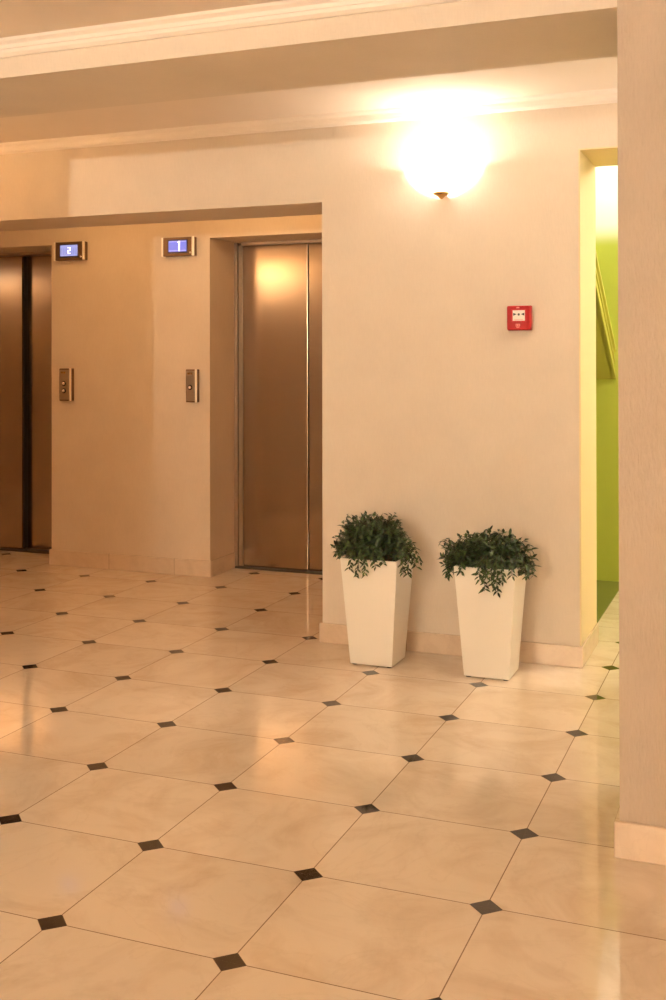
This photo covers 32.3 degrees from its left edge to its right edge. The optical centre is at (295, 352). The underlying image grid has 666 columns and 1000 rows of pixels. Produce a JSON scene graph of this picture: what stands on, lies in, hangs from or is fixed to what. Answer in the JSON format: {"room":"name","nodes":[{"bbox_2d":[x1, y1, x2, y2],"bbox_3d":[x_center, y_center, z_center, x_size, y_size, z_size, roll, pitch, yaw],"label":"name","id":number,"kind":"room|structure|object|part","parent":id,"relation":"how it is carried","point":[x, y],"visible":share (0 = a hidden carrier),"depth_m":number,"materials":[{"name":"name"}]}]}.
{"room":"lobby","nodes":[
{"label":"lobby","id":0,"kind":"room"},
{"bbox_2d":[0,215,321,560],"bbox_3d":[-2.520,0.106,8.652,7.092,2.750,0.575,0,0,23],"label":"wall","id":1,"kind":"structure","parent":0,"point":[139,468],"depth_m":7.73,"materials":[{"name":"paint"}]},
{"bbox_2d":[0,251,51,553],"bbox_3d":[-2.016,0.368,8.623,1.061,2.224,0.220,0,0,23],"label":"door","id":2,"kind":"structure","parent":1,"relation":"in","point":[25,277],"depth_m":8.58,"materials":[{"name":"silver metal"}]},
{"bbox_3d":[-2.248,0.374,8.673,0.476,2.189,0.055,0,0,23],"label":"panel","id":3,"kind":"part","parent":2,"relation":"part of","materials":[{"name":"gold metal"}]},
{"bbox_3d":[-2.041,1.472,8.553,1.035,0.014,0.080,0,0,23],"label":"sill","id":4,"kind":"part","parent":2,"relation":"part of","materials":[{"name":"grey metal"}]},
{"bbox_3d":[-2.013,0.368,8.630,1.061,2.224,0.205,0,0,23],"label":"frame","id":5,"kind":"part","parent":2,"relation":"part of","materials":[{"name":"gold metal"}]},
{"bbox_3d":[-1.815,0.373,8.551,0.517,2.189,0.038,0,0,23],"label":"panel","id":6,"kind":"part","parent":2,"relation":"part of","materials":[{"name":"gold metal"}]},
{"bbox_2d":[59,368,73,400],"bbox_3d":[-1.582,0.222,7.917,0.093,0.225,0.064,0,0,23],"label":"panel","id":7,"kind":"object","parent":1,"relation":"attached to","point":[66,375],"visible":1,"depth_m":7.90,"materials":[{"name":"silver metal"}]},
{"bbox_3d":[-1.592,0.222,7.904,0.073,0.207,0.004,0,0,23],"label":"plate","id":8,"kind":"part","parent":7,"relation":"part of","materials":[{"name":"gold metal"}]},
{"bbox_2d":[54,241,87,260],"bbox_3d":[-1.552,-0.698,7.913,0.248,0.128,0.055,0,0,23],"label":"indicator","id":9,"kind":"object","parent":1,"relation":"attached to","point":[63,251],"visible":1,"depth_m":7.89,"materials":[{"name":"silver metal"}]},
{"bbox_2d":[49,549,234,576],"bbox_3d":[-1.063,1.422,7.913,1.258,0.106,0.370,0,0,23],"label":"baseboard","id":10,"kind":"structure","parent":1,"relation":"attached to","point":[188,567],"depth_m":7.72,"materials":[{"name":"stone"}]},
{"bbox_2d":[161,236,196,256],"bbox_3d":[-0.771,-0.698,7.589,0.243,0.126,0.055,0,0,23],"label":"indicator","id":11,"kind":"object","parent":1,"relation":"attached to","point":[175,246],"visible":1,"depth_m":7.56,"materials":[{"name":"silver metal"}]},
{"bbox_2d":[186,369,198,402],"bbox_3d":[-0.679,0.219,7.541,0.080,0.218,0.064,0,0,23],"label":"panel","id":12,"kind":"object","parent":1,"relation":"attached to","point":[192,375],"visible":1,"depth_m":7.53,"materials":[{"name":"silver metal"}]},
{"bbox_3d":[-0.689,0.219,7.528,0.060,0.200,0.004,0,0,23],"label":"plate","id":13,"kind":"part","parent":12,"relation":"part of","materials":[{"name":"gold metal"}]},
{"bbox_2d":[234,239,322,574],"bbox_3d":[0.105,0.360,7.741,1.061,2.224,0.220,0,0,23],"label":"door","id":14,"kind":"structure","parent":1,"relation":"in","point":[278,284],"depth_m":7.76,"materials":[{"name":"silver metal"}]},
{"bbox_3d":[0.080,1.464,7.671,1.035,0.014,0.080,0,0,23],"label":"sill","id":15,"kind":"part","parent":14,"relation":"part of","materials":[{"name":"grey metal"}]},
{"bbox_3d":[0.311,0.364,7.611,0.464,2.189,0.038,0,0,23],"label":"panel","id":16,"kind":"part","parent":14,"relation":"part of","materials":[{"name":"gold metal"}]},
{"bbox_2d":[0,0,616,142],"bbox_3d":[-2.808,-1.211,2.361,11.400,0.180,11.275,0,0,23],"label":"ceiling","id":17,"kind":"structure","parent":0,"point":[17,17],"depth_m":5.24,"materials":[{"name":"paint"}]},
{"bbox_2d":[0,0,616,117],"bbox_3d":[-3.021,-1.132,5.252,8.785,0.307,0.560,0,0,23],"label":"ceiling beam","id":18,"kind":"structure","parent":0,"point":[470,35],"depth_m":3.85,"materials":[{"name":"beige paint"}]},
{"bbox_2d":[0,0,467,57],"bbox_3d":[-1.932,-1.084,4.466,11.400,0.055,0.055,0,0,23],"label":"crown molding","id":19,"kind":"structure","parent":18,"relation":"attached to","point":[286,11],"depth_m":3.79,"materials":[{"name":"beige paint"}]},
{"bbox_2d":[0,103,617,646],"bbox_3d":[-1.054,0.093,6.567,11.400,2.750,0.500,0,0,23],"label":"wall","id":20,"kind":"structure","parent":0,"point":[444,418],"depth_m":5.59,"materials":[{"name":"beige paint"}]},
{"bbox_2d":[0,88,616,154],"bbox_3d":[-1.162,-1.161,6.317,11.400,0.055,0.055,0,0,23],"label":"crown molding","id":21,"kind":"structure","parent":20,"relation":"attached to","point":[602,96],"depth_m":5.76,"materials":[{"name":"beige paint"}]},
{"bbox_2d":[408,163,476,198],"bbox_3d":[0.685,-0.813,5.481,0.338,0.153,0.176,0,0,23],"label":"wall sconce","id":22,"kind":"object","parent":20,"relation":"attached to","point":[441,179],"visible":1,"depth_m":5.45,"materials":[{"name":"white glass"}]},
{"bbox_2d":[319,621,598,667],"bbox_3d":[0.823,1.412,5.781,1.305,0.098,0.528,0,0,23],"label":"baseboard","id":23,"kind":"structure","parent":20,"relation":"attached to","point":[416,641],"depth_m":5.52,"materials":[{"name":"stone"}]},
{"bbox_2d":[507,306,531,330],"bbox_3d":[1.053,-0.162,5.391,0.115,0.116,0.056,0,0,23],"label":"fire alarm","id":24,"kind":"object","parent":20,"relation":"attached to","point":[518,317],"visible":1,"depth_m":5.37,"materials":[{"name":"red plastic"}]},
{"bbox_3d":[1.045,-0.173,5.368,0.057,0.049,0.002,0,0,23],"label":"white plate","id":25,"kind":"part","parent":24,"relation":"part of","materials":[{"name":"white plastic"}]},
{"bbox_2d":[578,146,617,645],"bbox_3d":[1.887,0.206,5.343,1.033,2.301,0.505,0,0,23],"label":"doorway","id":26,"kind":"structure","parent":20,"relation":"in","point":[588,158],"depth_m":5.50,"materials":[{"name":"yellow paint"}]},
{"bbox_2d":[0,548,665,999],"bbox_3d":[-2.626,1.509,2.774,11.800,0.124,12.600,0,0,23],"label":"floor","id":27,"kind":"structure","parent":0,"point":[204,796],"depth_m":3.63,"materials":[{"name":"tile"}]},
{"bbox_2d":[330,511,422,667],"bbox_3d":[0.384,1.104,5.418,0.457,0.712,0.373,0,0,23],"label":"potted plant","id":28,"kind":"object","parent":27,"relation":"on","point":[377,565],"visible":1,"depth_m":5.33,"materials":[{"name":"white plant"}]},
{"bbox_3d":[0.390,1.207,5.426,0.277,0.495,0.277,0,0,23],"label":"planter","id":29,"kind":"part","parent":28,"relation":"part of","materials":[{"name":"white ceramic"}]},
{"bbox_2d":[438,525,540,680],"bbox_3d":[0.867,1.126,5.215,0.461,0.664,0.371,0,0,33],"label":"potted plant","id":30,"kind":"object","parent":27,"relation":"on","point":[490,576],"visible":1,"depth_m":5.11,"materials":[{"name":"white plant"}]},
{"bbox_3d":[0.890,1.205,5.213,0.277,0.495,0.277,0,0,23],"label":"planter","id":31,"kind":"part","parent":30,"relation":"part of","materials":[{"name":"white ceramic"}]},
{"bbox_2d":[617,0,665,827],"bbox_3d":[2.244,0.069,3.057,2.615,2.750,0.560,0,0,23],"label":"wall pier","id":32,"kind":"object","parent":27,"relation":"on","point":[641,24],"visible":1,"depth_m":3.27,"materials":[{"name":"paint"}]},
{"bbox_2d":[614,805,665,865],"bbox_3d":[2.236,1.392,3.046,2.630,0.104,0.575,0,0,23],"label":"baseboard","id":33,"kind":"object","parent":32,"relation":"attached to","point":[632,841],"visible":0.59,"depth_m":3.26,"materials":[{"name":"stone"}]},
{"bbox_2d":[595,165,618,581],"bbox_3d":[3.038,-0.027,7.032,4.200,2.980,0.200,0,0,23],"label":"wall","id":34,"kind":"structure","parent":0,"point":[606,177],"depth_m":7.35,"materials":[{"name":"green paint"}]},
{"bbox_3d":[0.717,0.037,6.995,0.058,2.860,1.650,0,0,23],"label":"wall","id":35,"kind":"structure","parent":0,"visible":0},
{"bbox_2d":[596,252,615,378],"bbox_3d":[1.241,-0.427,6.785,1.074,1.191,1.620,0,0,23],"label":"staircase","id":36,"kind":"structure","parent":35,"relation":"attached to","point":[605,342],"depth_m":7.02,"materials":[{"name":"yellow paint"}]}
]}

